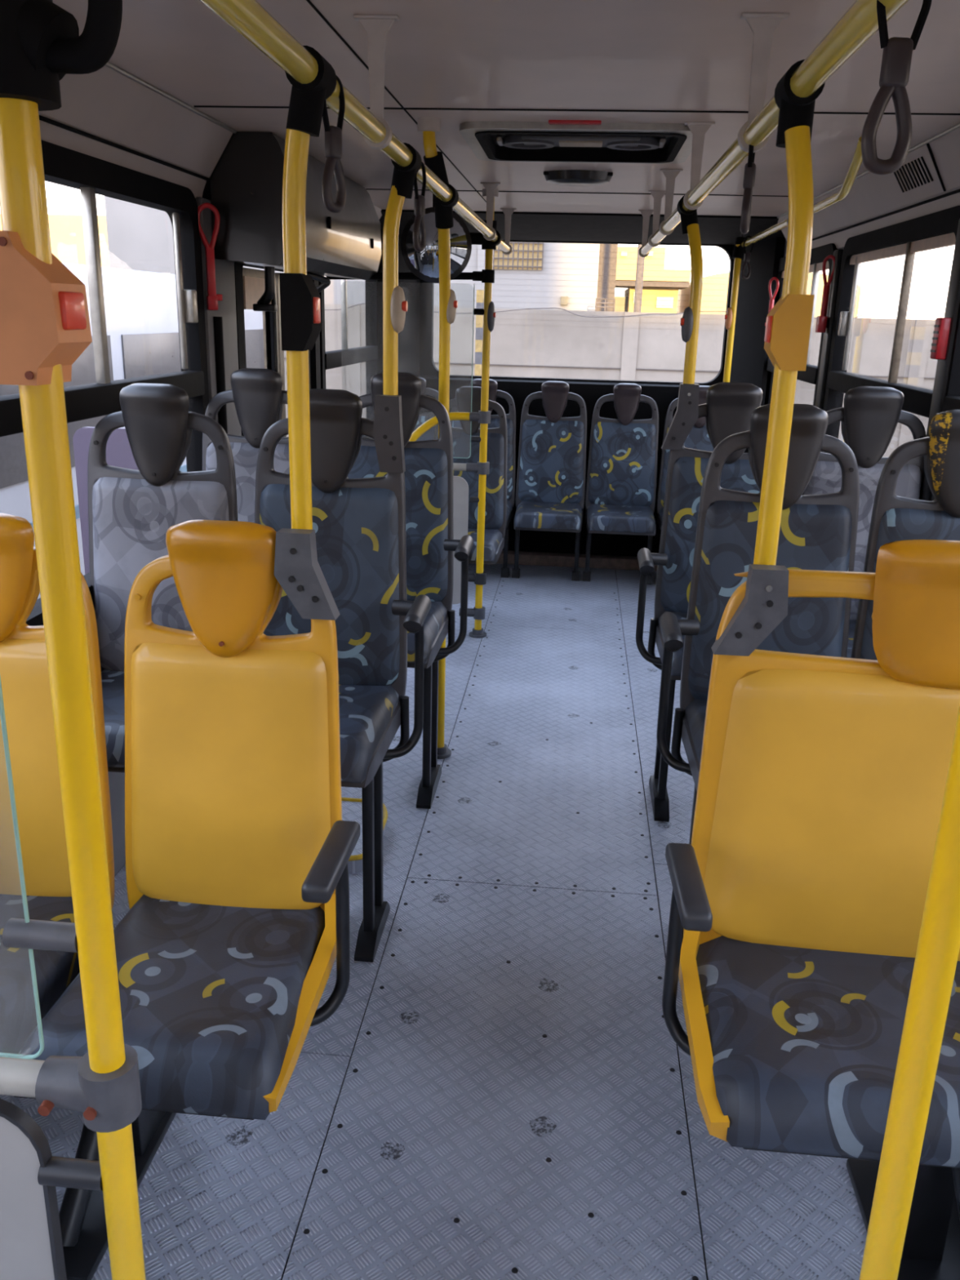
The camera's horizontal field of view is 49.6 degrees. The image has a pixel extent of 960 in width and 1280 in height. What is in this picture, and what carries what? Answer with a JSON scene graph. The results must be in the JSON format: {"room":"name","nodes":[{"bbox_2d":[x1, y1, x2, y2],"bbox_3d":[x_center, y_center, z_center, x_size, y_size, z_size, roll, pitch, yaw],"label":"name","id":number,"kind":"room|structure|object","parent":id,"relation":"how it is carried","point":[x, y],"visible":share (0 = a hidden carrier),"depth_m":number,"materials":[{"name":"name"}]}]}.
{"room":"transit interior","nodes":[
{"label":"transit interior","id":0,"kind":"room"},
{"bbox_2d":[107,177,210,876],"bbox_3d":[-1.026,-0.355,2.752,0.050,2.280,8.450,3,17,5],"label":"wall","id":1,"kind":"structure","parent":0,"point":[116,780],"depth_m":2.96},
{"bbox_2d":[0,512,115,1053],"bbox_3d":[-0.880,0.229,1.658,0.399,0.797,0.523,3,17,5],"label":"seat","id":2,"kind":"object","parent":1,"relation":"attached to","point":[24,667],"visible":0.65,"depth_m":1.81,"materials":[{"name":"yellow plastic"}]},
{"bbox_2d":[0,893,79,1053],"bbox_3d":[-0.891,0.549,1.728,0.390,0.085,0.465,3,17,5],"label":"seat cushion","id":3,"kind":"object","parent":2,"relation":"on","point":[55,970],"depth_m":1.70,"materials":[{"name":"fabric"}]},
{"bbox_2d":[0,139,208,626],"bbox_3d":[-0.996,-0.662,2.706,0.075,1.095,1.510,3,17,5],"label":"window","id":4,"kind":"structure","parent":1,"relation":"in","point":[62,166],"depth_m":2.73,"materials":[{"name":"black rubber"}]},
{"bbox_2d":[38,62,236,198],"bbox_3d":[-1.089,-0.772,0.866,0.171,0.260,5.100,3,17,5],"label":"overhead panel","id":5,"kind":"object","parent":1,"relation":"attached to","point":[109,113],"depth_m":2.68,"materials":[{"name":"plastic"}]},
{"bbox_2d":[87,382,238,772],"bbox_3d":[-0.824,-0.168,2.453,0.403,0.826,0.499,3,17,5],"label":"seat","id":6,"kind":"object","parent":1,"relation":"attached to","point":[131,512],"visible":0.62,"depth_m":2.59,"materials":[{"name":"grey fabric"}]},
{"bbox_2d":[101,669,124,768],"bbox_3d":[-0.836,0.177,2.535,0.372,0.085,0.450,3,17,5],"label":"seat cushion","id":7,"kind":"object","parent":6,"relation":"on","point":[113,680],"depth_m":2.42,"materials":[{"name":"fabric"}]},
{"bbox_2d":[197,202,222,310],"bbox_3d":[-0.865,-1.223,3.322,0.079,0.323,0.022,-7,19,-26],"label":"handle","id":8,"kind":"object","parent":1,"relation":"attached to","point":[212,298],"visible":0.98,"depth_m":3.32,"materials":[{"name":"red plastic"}]},
{"bbox_2d":[195,196,241,435],"bbox_3d":[-0.888,-0.943,3.570,0.030,1.040,0.300,3,17,5],"label":"trim","id":9,"kind":"structure","parent":1,"relation":"attached to","point":[224,269],"depth_m":3.52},
{"bbox_2d":[213,316,227,433],"bbox_3d":[-0.876,-0.744,3.536,0.031,0.680,0.031,3,17,5],"label":"trim","id":10,"kind":"structure","parent":1,"relation":"attached to","point":[218,321],"depth_m":3.47,"materials":[{"name":"black plastic"}]},
{"bbox_2d":[202,368,289,523],"bbox_3d":[-0.735,-0.401,3.204,0.403,0.826,0.492,3,17,5],"label":"seat","id":11,"kind":"object","parent":1,"relation":"attached to","point":[257,395],"visible":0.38,"depth_m":3.32,"materials":[{"name":"fabric"}]},
{"bbox_2d":[234,262,320,436],"bbox_3d":[-0.849,-0.727,4.423,0.070,2.000,1.200,3,17,5],"label":"door","id":12,"kind":"structure","parent":1,"relation":"in","point":[250,286],"depth_m":4.14,"materials":[{"name":"black metal"}]},
{"bbox_2d":[318,275,377,439],"bbox_3d":[-0.710,-1.566,5.615,0.075,1.095,1.430,3,17,5],"label":"window","id":13,"kind":"structure","parent":1,"relation":"in","point":[368,353],"depth_m":5.75,"materials":[{"name":"clear glass"}]},
{"bbox_2d":[373,205,382,219],"bbox_3d":[-0.662,-2.131,5.240,0.163,0.260,1.100,3,17,5],"label":"trim","id":14,"kind":"structure","parent":1,"relation":"attached to","point":[378,210],"depth_m":5.63,"materials":[{"name":"plastic"}]},
{"bbox_2d":[377,229,420,376],"bbox_3d":[-0.519,-1.516,6.532,0.220,2.060,0.380,3,17,5],"label":"trim","id":15,"kind":"structure","parent":1,"relation":"attached to","point":[409,338],"depth_m":6.39,"materials":[{"name":"black plastic"}]},
{"bbox_2d":[419,280,425,375],"bbox_3d":[0.566,-1.533,6.646,2.360,2.280,0.050,3,17,5],"label":"wall","id":16,"kind":"structure","parent":0,"point":[421,371],"depth_m":6.57,"materials":[{"name":"black rubber"}]},
{"bbox_2d":[418,375,711,556],"bbox_3d":[0.548,-1.075,6.712,2.360,1.165,0.100,3,17,5],"label":"trim","id":17,"kind":"structure","parent":16,"relation":"attached to","point":[615,544],"depth_m":6.58,"materials":[{"name":"black plastic"}]},
{"bbox_2d":[422,240,734,385],"bbox_3d":[0.604,-2.034,6.476,1.930,0.900,0.070,3,17,5],"label":"window","id":18,"kind":"structure","parent":16,"relation":"in","point":[429,368],"depth_m":6.50,"materials":[{"name":"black glass"}]},
{"bbox_2d":[378,208,784,244],"bbox_3d":[0.553,-2.386,5.946,2.360,0.155,0.780,3,17,5],"label":"trim","id":19,"kind":"structure","parent":16,"relation":"attached to","point":[525,226],"depth_m":5.81,"materials":[{"name":"black plastic"}]},
{"bbox_2d":[0,563,866,1279],"bbox_3d":[0.143,0.754,2.955,2.460,0.102,8.400,3,17,5],"label":"floor","id":20,"kind":"structure","parent":0,"point":[505,1091],"depth_m":2.26,"materials":[{"name":"grey metal"}]},
{"bbox_2d":[0,0,146,1279],"bbox_3d":[-0.361,0.297,1.043,0.138,1.891,0.087,3,17,5],"label":"pole","id":21,"kind":"object","parent":20,"relation":"on","point":[45,327],"visible":1,"depth_m":0.89,"materials":[{"name":"yellow metal"}]},
{"bbox_2d":[0,675,142,1279],"bbox_3d":[-0.745,0.370,1.102,0.775,1.503,0.064,3,17,5],"label":"screen","id":22,"kind":"object","parent":21,"relation":"attached to","point":[31,1244],"visible":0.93,"depth_m":1.11,"materials":[{"name":"glass"}]},
{"bbox_2d":[13,520,359,1279],"bbox_3d":[-0.468,0.444,1.700,0.512,1.212,0.523,3,17,5],"label":"seat","id":23,"kind":"object","parent":20,"relation":"on","point":[239,847],"visible":0.95,"depth_m":1.78,"materials":[{"name":"yellow plastic"}]},
{"bbox_2d":[13,894,324,1119],"bbox_3d":[-0.470,0.566,1.708,0.390,0.085,0.465,3,17,5],"label":"seat cushion","id":24,"kind":"object","parent":23,"relation":"on","point":[220,997],"depth_m":1.62,"materials":[{"name":"fabric"}]},
{"bbox_2d":[274,45,340,620],"bbox_3d":[-0.279,-0.455,1.655,0.102,0.854,0.093,3,17,5],"label":"pole","id":25,"kind":"object","parent":23,"relation":"attached to","point":[297,569],"visible":0.98,"depth_m":1.64,"materials":[{"name":"yellow metal"}]},
{"bbox_2d":[254,388,431,962],"bbox_3d":[-0.368,0.115,2.496,0.471,1.369,0.499,3,17,5],"label":"seat","id":26,"kind":"object","parent":20,"relation":"on","point":[359,524],"visible":0.65,"depth_m":2.56,"materials":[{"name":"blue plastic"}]},
{"bbox_2d":[338,684,399,782],"bbox_3d":[-0.408,0.199,2.500,0.368,0.085,0.450,3,17,5],"label":"seat cushion","id":27,"kind":"object","parent":26,"relation":"on","point":[369,714],"depth_m":2.44,"materials":[{"name":"fabric"}]},
{"bbox_2d":[373,142,421,473],"bbox_3d":[-0.196,-0.765,2.445,0.097,0.729,0.106,3,17,5],"label":"pole","id":28,"kind":"object","parent":26,"relation":"attached to","point":[388,433],"visible":0.99,"depth_m":2.44,"materials":[{"name":"yellow metal"}]},
{"bbox_2d":[341,797,387,873],"bbox_3d":[-0.632,0.579,3.187,0.680,0.058,0.386,3,17,5],"label":"raised floor platform","id":29,"kind":"object","parent":20,"relation":"on","point":[352,808],"visible":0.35,"depth_m":3.22,"materials":[{"name":"grey metal"}]},
{"bbox_2d":[347,372,473,808],"bbox_3d":[-0.266,-0.126,3.275,0.463,1.369,0.492,3,17,5],"label":"seat","id":30,"kind":"object","parent":20,"relation":"on","point":[431,544],"visible":0.51,"depth_m":3.34,"materials":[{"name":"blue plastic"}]},
{"bbox_2d":[407,601,447,664],"bbox_3d":[-0.306,-0.043,3.282,0.360,0.085,0.450,3,17,5],"label":"seat cushion","id":31,"kind":"object","parent":30,"relation":"on","point":[435,624],"depth_m":3.20,"materials":[{"name":"fabric"}]},
{"bbox_2d":[413,376,438,440],"bbox_3d":[-0.449,-0.998,6.369,0.433,1.174,0.516,3,17,5],"label":"seat","id":32,"kind":"object","parent":20,"relation":"on","point":[428,434],"visible":0.06,"depth_m":6.46,"materials":[{"name":"fabric"}]},
{"bbox_2d":[417,116,458,759],"bbox_3d":[-0.136,-0.536,3.407,0.114,2.080,0.317,3,17,5],"label":"pole","id":33,"kind":"object","parent":20,"relation":"on","point":[428,126],"visible":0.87,"depth_m":3.26,"materials":[{"name":"yellow metal"}]},
{"bbox_2d":[433,386,507,564],"bbox_3d":[-0.076,-0.809,5.344,0.413,0.936,0.526,3,17,5],"label":"seat","id":34,"kind":"object","parent":20,"relation":"on","point":[495,506],"visible":0.52,"depth_m":5.47,"materials":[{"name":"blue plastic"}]},
{"bbox_2d":[467,528,502,561],"bbox_3d":[-0.087,-0.507,5.399,0.382,0.085,0.450,3,17,5],"label":"seat cushion","id":35,"kind":"object","parent":34,"relation":"on","point":[493,537],"depth_m":5.29,"materials":[{"name":"fabric"}]},
{"bbox_2d":[458,188,502,638],"bbox_3d":[-0.033,-1.016,4.946,0.214,2.080,0.087,3,17,5],"label":"pole","id":36,"kind":"object","parent":20,"relation":"on","point":[486,276],"visible":0.91,"depth_m":4.92,"materials":[{"name":"metal"}]},
{"bbox_2d":[326,271,474,604],"bbox_3d":[-0.356,-0.931,4.963,0.744,1.571,0.117,3,17,5],"label":"guard","id":37,"kind":"object","parent":36,"relation":"attached to","point":[460,486],"visible":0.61,"depth_m":5.03,"materials":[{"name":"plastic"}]},
{"bbox_2d":[449,378,515,577],"bbox_3d":[-0.011,-0.975,6.333,0.433,1.174,0.516,3,17,5],"label":"seat","id":38,"kind":"object","parent":20,"relation":"on","point":[494,393],"visible":0.22,"depth_m":6.43,"materials":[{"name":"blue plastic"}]},
{"bbox_2d":[506,500,511,520],"bbox_3d":[-0.018,-0.789,6.372,0.402,0.085,0.480,3,17,5],"label":"seat cushion","id":39,"kind":"object","parent":38,"relation":"on","point":[508,517],"depth_m":6.39,"materials":[{"name":"fabric"}]},
{"bbox_2d":[511,380,586,581],"bbox_3d":[0.425,-0.953,6.297,0.433,1.174,0.516,3,17,5],"label":"seat","id":40,"kind":"object","parent":20,"relation":"on","point":[551,473],"visible":1,"depth_m":6.41,"materials":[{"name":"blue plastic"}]},
{"bbox_2d":[515,501,582,529],"bbox_3d":[0.418,-0.766,6.336,0.402,0.085,0.480,3,17,5],"label":"seat cushion","id":41,"kind":"object","parent":40,"relation":"on","point":[529,515],"depth_m":6.14,"materials":[{"name":"fabric"}]},
{"bbox_2d":[582,382,658,584],"bbox_3d":[0.860,-0.930,6.261,0.433,1.174,0.516,3,17,5],"label":"seat","id":42,"kind":"object","parent":20,"relation":"on","point":[622,473],"visible":1,"depth_m":6.37,"materials":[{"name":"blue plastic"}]},
{"bbox_2d":[587,503,655,533],"bbox_3d":[0.853,-0.744,6.301,0.402,0.085,0.480,3,17,5],"label":"seat cushion","id":43,"kind":"object","parent":42,"relation":"on","point":[602,517],"depth_m":6.11,"materials":[{"name":"fabric"}]},
{"bbox_2d":[654,385,713,582],"bbox_3d":[1.303,-0.907,6.225,0.433,1.174,0.516,3,17,5],"label":"seat","id":44,"kind":"object","parent":20,"relation":"on","point":[698,438],"visible":0.23,"depth_m":6.33,"materials":[{"name":"fabric"}]},
{"bbox_2d":[659,506,663,519],"bbox_3d":[1.296,-0.721,6.264,0.402,0.085,0.480,3,17,5],"label":"seat cushion","id":45,"kind":"object","parent":44,"relation":"on","point":[661,508],"depth_m":6.41,"materials":[{"name":"fabric"}]},
{"bbox_2d":[635,382,762,822],"bbox_3d":[0.715,-0.081,3.214,0.463,1.369,0.492,3,17,5],"label":"seat","id":46,"kind":"object","parent":20,"relation":"on","point":[728,408],"visible":0.47,"depth_m":3.29,"materials":[{"name":"fabric"}]},
{"bbox_2d":[658,610,687,675],"bbox_3d":[0.746,0.005,3.215,0.360,0.085,0.450,3,17,5],"label":"seat cushion","id":47,"kind":"object","parent":46,"relation":"on","point":[677,661],"depth_m":3.18,"materials":[{"name":"fabric"}]},
{"bbox_2d":[661,195,702,449],"bbox_3d":[0.639,-0.974,3.215,0.104,0.749,0.150,3,17,5],"label":"pole","id":48,"kind":"object","parent":46,"relation":"attached to","point":[686,414],"visible":0.98,"depth_m":3.19,"materials":[{"name":"yellow metal"}]},
{"bbox_2d":[723,236,747,382],"bbox_3d":[1.331,-1.163,5.717,0.090,1.968,0.095,3,17,5],"label":"pole","id":49,"kind":"object","parent":20,"relation":"on","point":[738,255],"visible":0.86,"depth_m":5.51,"materials":[{"name":"yellow metal"}]},
{"bbox_2d":[656,403,859,947],"bbox_3d":[0.652,0.164,2.426,0.471,1.369,0.519,3,17,5],"label":"seat","id":50,"kind":"object","parent":20,"relation":"on","point":[819,532],"visible":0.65,"depth_m":2.50,"materials":[{"name":"fabric"}]},
{"bbox_2d":[685,698,706,766],"bbox_3d":[0.683,0.252,2.425,0.368,0.085,0.470,3,17,5],"label":"seat cushion","id":51,"kind":"object","parent":50,"relation":"on","point":[695,708],"depth_m":2.50,"materials":[{"name":"fabric"}]},
{"bbox_2d":[662,539,959,1279],"bbox_3d":[0.734,0.494,1.614,0.886,1.230,0.495,3,17,5],"label":"seat","id":52,"kind":"object","parent":20,"relation":"on","point":[800,885],"visible":0.88,"depth_m":1.70,"materials":[{"name":"yellow plastic"}]},
{"bbox_2d":[711,59,825,656],"bbox_3d":[0.454,-0.413,1.625,0.110,0.879,0.140,3,17,5],"label":"pole","id":53,"kind":"object","parent":52,"relation":"attached to","point":[764,606],"visible":0.97,"depth_m":1.59,"materials":[{"name":"yellow metal"}]},
{"bbox_2d":[695,935,959,1167],"bbox_3d":[0.754,0.626,1.622,0.802,0.085,0.435,3,17,5],"label":"seat cushion","id":54,"kind":"object","parent":52,"relation":"on","point":[799,1040],"depth_m":1.55,"materials":[{"name":"fabric"}]},
{"bbox_2d":[859,703,959,1279],"bbox_3d":[0.421,0.327,0.986,0.099,1.909,0.087,3,17,5],"label":"pole","id":55,"kind":"object","parent":20,"relation":"on","point":[938,947],"visible":1,"depth_m":0.99,"materials":[{"name":"yellow metal"}]},
{"bbox_2d":[52,0,959,216],"bbox_3d":[0.202,-1.378,2.313,2.520,0.204,8.550,3,17,5],"label":"ceiling","id":56,"kind":"structure","parent":0,"point":[455,62],"depth_m":2.40,"materials":[{"name":"plastic"}]},
{"bbox_2d":[209,132,381,311],"bbox_3d":[-0.653,-1.556,4.046,0.288,0.537,1.470,3,17,5],"label":"compartment","id":57,"kind":"object","parent":56,"relation":"attached to","point":[246,182],"visible":0.9,"depth_m":3.38,"materials":[{"name":"black plastic"}]},
{"bbox_2d":[199,0,516,254],"bbox_3d":[-0.152,-1.209,2.453,0.084,0.227,6.550,3,17,5],"label":"handrail","id":58,"kind":"object","parent":56,"relation":"attached to","point":[248,18],"visible":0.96,"depth_m":1.92,"materials":[{"name":"gold metal"}]},
{"bbox_2d":[321,75,346,213],"bbox_3d":[-0.230,-0.778,1.632,0.020,0.200,0.058,11,20,28],"label":"strap","id":59,"kind":"object","parent":58,"relation":"hanging from","point":[333,135],"visible":0.85,"depth_m":1.63,"materials":[{"name":"black plastic"}]},
{"bbox_2d":[413,161,426,251],"bbox_3d":[-0.143,-1.025,2.462,0.020,0.200,0.058,9,19,22],"label":"strap","id":60,"kind":"object","parent":58,"relation":"hanging from","point":[419,200],"visible":0.84,"depth_m":2.46,"materials":[{"name":"grey plastic"}]},
{"bbox_2d":[400,193,471,283],"bbox_3d":[-0.183,-1.711,4.354,0.300,0.413,0.133,-1,18,-9],"label":"convex mirror","id":61,"kind":"object","parent":56,"relation":"attached to","point":[424,264],"visible":0.64,"depth_m":4.34,"materials":[{"name":"grey mirror"}]},
{"bbox_2d":[459,120,692,164],"bbox_3d":[0.318,-1.617,3.266,0.710,0.132,0.715,3,17,5],"label":"roof hatch","id":62,"kind":"object","parent":56,"relation":"attached to","point":[591,141],"visible":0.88,"depth_m":3.34,"materials":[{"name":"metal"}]},
{"bbox_2d":[543,169,613,186],"bbox_3d":[0.380,-1.789,4.035,0.270,0.040,0.200,3,17,5],"label":"ceiling vent","id":63,"kind":"object","parent":56,"relation":"in","point":[560,177],"visible":1,"depth_m":3.97,"materials":[{"name":"black plastic"}]},
{"bbox_2d":[741,235,753,279],"bbox_3d":[1.328,-1.900,5.169,0.058,0.205,0.020,-4,18,-17],"label":"strap","id":64,"kind":"object","parent":56,"relation":"hanging from","point":[747,254],"visible":0.98,"depth_m":5.17,"materials":[{"name":"black plastic"}]},
{"bbox_2d":[638,0,909,257],"bbox_3d":[0.557,-1.165,2.370,0.084,0.227,6.500,3,17,5],"label":"handrail","id":65,"kind":"object","parent":56,"relation":"attached to","point":[860,23],"visible":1,"depth_m":1.89,"materials":[{"name":"gold metal"}]},
{"bbox_2d":[740,144,755,234],"bbox_3d":[0.508,-0.872,1.961,0.020,0.200,0.058,7,18,17],"label":"strap","id":66,"kind":"object","parent":65,"relation":"hanging from","point":[749,174],"visible":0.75,"depth_m":1.96,"materials":[{"name":"grey plastic"}]},
{"bbox_2d":[861,0,932,174],"bbox_3d":[0.434,-0.598,1.086,0.058,0.205,0.020,0,17,-3],"label":"strap","id":67,"kind":"object","parent":65,"relation":"hanging from","point":[897,52],"visible":1,"depth_m":1.09,"materials":[{"name":"grey plastic"}]},
{"bbox_2d":[741,136,862,247],"bbox_3d":[1.265,-1.792,4.330,0.052,0.167,2.631,3,17,5],"label":"handrail","id":68,"kind":"object","parent":56,"relation":"hanging from","point":[856,162],"visible":0.59,"depth_m":3.38,"materials":[{"name":"gold metal"}]},
{"bbox_2d":[496,550,657,571],"bbox_3d":[0.524,-0.523,6.780,2.360,0.070,0.100,3,17,5],"label":"baseboard","id":69,"kind":"structure","parent":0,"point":[534,558],"depth_m":6.73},
{"bbox_2d":[783,239,844,257],"bbox_3d":[1.372,-0.230,2.554,0.050,2.280,8.450,3,17,5],"label":"wall","id":70,"kind":"structure","parent":0,"point":[785,245],"depth_m":5.86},
{"bbox_2d":[729,236,785,453],"bbox_3d":[1.611,-1.404,6.357,0.220,2.060,0.380,3,17,5],"label":"trim","id":71,"kind":"structure","parent":70,"relation":"attached to","point":[749,357],"depth_m":6.11,"materials":[{"name":"black plastic"}]},
{"bbox_2d":[764,243,838,405],"bbox_3d":[1.657,-1.452,5.449,0.075,1.095,1.430,3,17,5],"label":"window","id":72,"kind":"structure","parent":70,"relation":"in","point":[811,375],"depth_m":5.05,"materials":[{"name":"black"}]},
{"bbox_2d":[764,276,778,325],"bbox_3d":[1.648,-1.897,5.873,0.020,0.291,0.071,-10,21,-33],"label":"handle","id":73,"kind":"object","parent":72,"relation":"attached to","point":[771,298],"visible":0.73,"depth_m":5.86,"materials":[{"name":"red plastic"}]},
{"bbox_2d":[820,254,835,315],"bbox_3d":[1.535,-1.543,4.606,0.021,0.307,0.075,-10,21,-33],"label":"handle","id":74,"kind":"object","parent":70,"relation":"attached to","point":[826,285],"visible":0.87,"depth_m":4.60,"materials":[{"name":"red plastic"}]},
{"bbox_2d":[815,315,827,333],"bbox_3d":[1.516,-1.403,4.621,0.036,0.070,0.052,3,17,5],"label":"box","id":75,"kind":"object","parent":74,"relation":"attached to","point":[821,321],"visible":1,"depth_m":4.60,"materials":[{"name":"red plastic"}]},
{"bbox_2d":[814,248,843,409],"bbox_3d":[1.558,-1.220,4.695,0.035,1.020,0.090,3,17,5],"label":"trim","id":76,"kind":"structure","parent":70,"relation":"attached to","point":[827,339],"depth_m":4.62,"materials":[{"name":"black metal"}]},
{"bbox_2d":[801,386,926,657],"bbox_3d":[1.182,-0.322,3.114,0.403,0.826,0.492,3,17,5],"label":"seat","id":77,"kind":"object","parent":70,"relation":"attached to","point":[869,416],"visible":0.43,"depth_m":3.23,"materials":[{"name":"grey fabric"}]},
{"bbox_2d":[846,619,856,657],"bbox_3d":[1.171,0.022,3.199,0.372,0.085,0.450,3,17,5],"label":"seat cushion","id":78,"kind":"object","parent":77,"relation":"on","point":[852,622],"depth_m":3.18,"materials":[{"name":"fabric"}]},
{"bbox_2d":[777,123,959,248],"bbox_3d":[1.294,-1.038,1.917,0.166,0.260,7.700,3,17,5],"label":"overhead panel","id":79,"kind":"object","parent":70,"relation":"attached to","point":[927,182],"depth_m":3.60,"materials":[{"name":"plastic"}]},
{"bbox_2d":[820,205,959,453],"bbox_3d":[1.504,-0.968,3.895,0.075,1.095,1.520,3,17,5],"label":"window","id":80,"kind":"structure","parent":70,"relation":"in","point":[938,229],"depth_m":3.83,"materials":[{"name":"black metal"}]},
{"bbox_2d":[850,409,959,660],"bbox_3d":[1.102,-0.069,2.299,0.403,0.826,0.519,3,17,5],"label":"seat","id":81,"kind":"object","parent":70,"relation":"attached to","point":[895,517],"visible":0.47,"depth_m":2.45,"materials":[{"name":"grey fabric"}]},
{"bbox_2d":[920,218,959,500],"bbox_3d":[1.407,-0.746,3.169,0.035,1.020,0.090,3,17,5],"label":"trim","id":82,"kind":"structure","parent":70,"relation":"attached to","point":[953,302],"depth_m":3.10,"materials":[{"name":"black metal"}]},
{"bbox_2d":[929,317,951,359],"bbox_3d":[1.382,-0.903,3.117,0.039,0.120,0.056,3,17,5],"label":"box","id":83,"kind":"object","parent":70,"relation":"attached to","point":[942,326],"visible":1,"depth_m":3.10,"materials":[{"name":"red plastic"}]},
{"bbox_2d":[928,303,959,501],"bbox_3d":[1.357,-0.506,2.407,0.075,1.095,1.590,3,17,5],"label":"window","id":84,"kind":"structure","parent":70,"relation":"in","point":[952,399],"depth_m":3.08,"materials":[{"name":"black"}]},
{"label":"outside","id":85,"kind":"structure","parent":0,"visible":0},
{"bbox_3d":[2.277,-5.002,24.516,120.000,0.100,130.000,3,17,5],"label":"ground","id":86,"kind":"structure","parent":85,"visible":0},
{"bbox_2d":[0,213,109,267],"bbox_3d":[-11.095,-10.444,32.556,5.500,4.800,6.000,3,17,5],"label":"building","id":87,"kind":"structure","parent":86,"relation":"on","point":[66,231],"depth_m":29.18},
{"bbox_2d":[72,426,94,574],"bbox_3d":[-1.417,-0.508,3.805,0.083,0.541,0.050,3,17,5],"label":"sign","id":88,"kind":"object","parent":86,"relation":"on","point":[82,437],"depth_m":3.76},
{"bbox_2d":[106,427,138,470],"bbox_3d":[-1.278,-0.690,3.735,0.116,0.146,0.050,3,17,5],"label":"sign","id":89,"kind":"object","parent":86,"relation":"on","point":[118,452],"depth_m":3.71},
{"bbox_2d":[0,262,264,599],"bbox_3d":[-3.784,-0.964,6.436,2.313,2.700,9.900,3,17,5],"label":"bus","id":90,"kind":"object","parent":86,"relation":"on","point":[140,307],"visible":0.17,"depth_m":7.32,"materials":[{"name":"glass"}]},
{"bbox_2d":[104,195,599,311],"bbox_3d":[-1.596,-8.477,22.734,8.220,7.400,12.060,3,17,5],"label":"building","id":91,"kind":"structure","parent":86,"relation":"on","point":[140,237],"depth_m":17.13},
{"bbox_2d":[474,244,484,375],"bbox_3d":[0.038,-3.445,10.495,0.136,5.200,0.136,3,17,5],"label":"striped post","id":92,"kind":"object","parent":86,"relation":"on","point":[481,259],"visible":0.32,"depth_m":10.49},
{"bbox_2d":[595,297,615,311],"bbox_3d":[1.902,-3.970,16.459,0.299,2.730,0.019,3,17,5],"label":"gate","id":93,"kind":"object","parent":86,"relation":"on","point":[596,303],"visible":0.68,"depth_m":16.07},
{"bbox_2d":[595,244,617,311],"bbox_3d":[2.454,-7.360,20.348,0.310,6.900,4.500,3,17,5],"label":"building","id":94,"kind":"structure","parent":86,"relation":"on","point":[608,257],"depth_m":18.30,"materials":[{"name":"grey concrete"}]},
{"bbox_2d":[284,303,937,457],"bbox_3d":[-3.523,1.463,-0.986,25.300,2.520,30.200,3,17,5],"label":"wall","id":95,"kind":"structure","parent":86,"relation":"on","point":[569,349],"depth_m":12.62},
{"bbox_2d":[324,302,862,319],"bbox_3d":[0.858,-3.934,12.450,7.263,0.114,0.012,3,17,5],"label":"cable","id":96,"kind":"object","parent":95,"relation":"attached to","point":[364,303],"visible":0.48,"depth_m":12.43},
{"bbox_2d":[633,244,644,311],"bbox_3d":[2.311,-5.688,14.834,0.106,7.000,0.106,3,17,5],"label":"utility pole","id":97,"kind":"object","parent":86,"relation":"on","point":[640,260],"visible":0.02,"depth_m":14.96,"materials":[{"name":"beige concrete"}]},
{"bbox_2d":[614,246,691,313],"bbox_3d":[4.091,-7.822,26.643,1.970,4.100,3.950,3,17,5],"label":"building","id":98,"kind":"structure","parent":86,"relation":"on","point":[654,279],"depth_m":24.99,"materials":[{"name":"yellow paint"}]},
{"bbox_2d":[676,272,861,317],"bbox_3d":[7.371,-8.019,28.336,4.000,3.630,6.000,3,17,5],"label":"building","id":99,"kind":"structure","parent":86,"relation":"on","point":[714,287],"depth_m":25.20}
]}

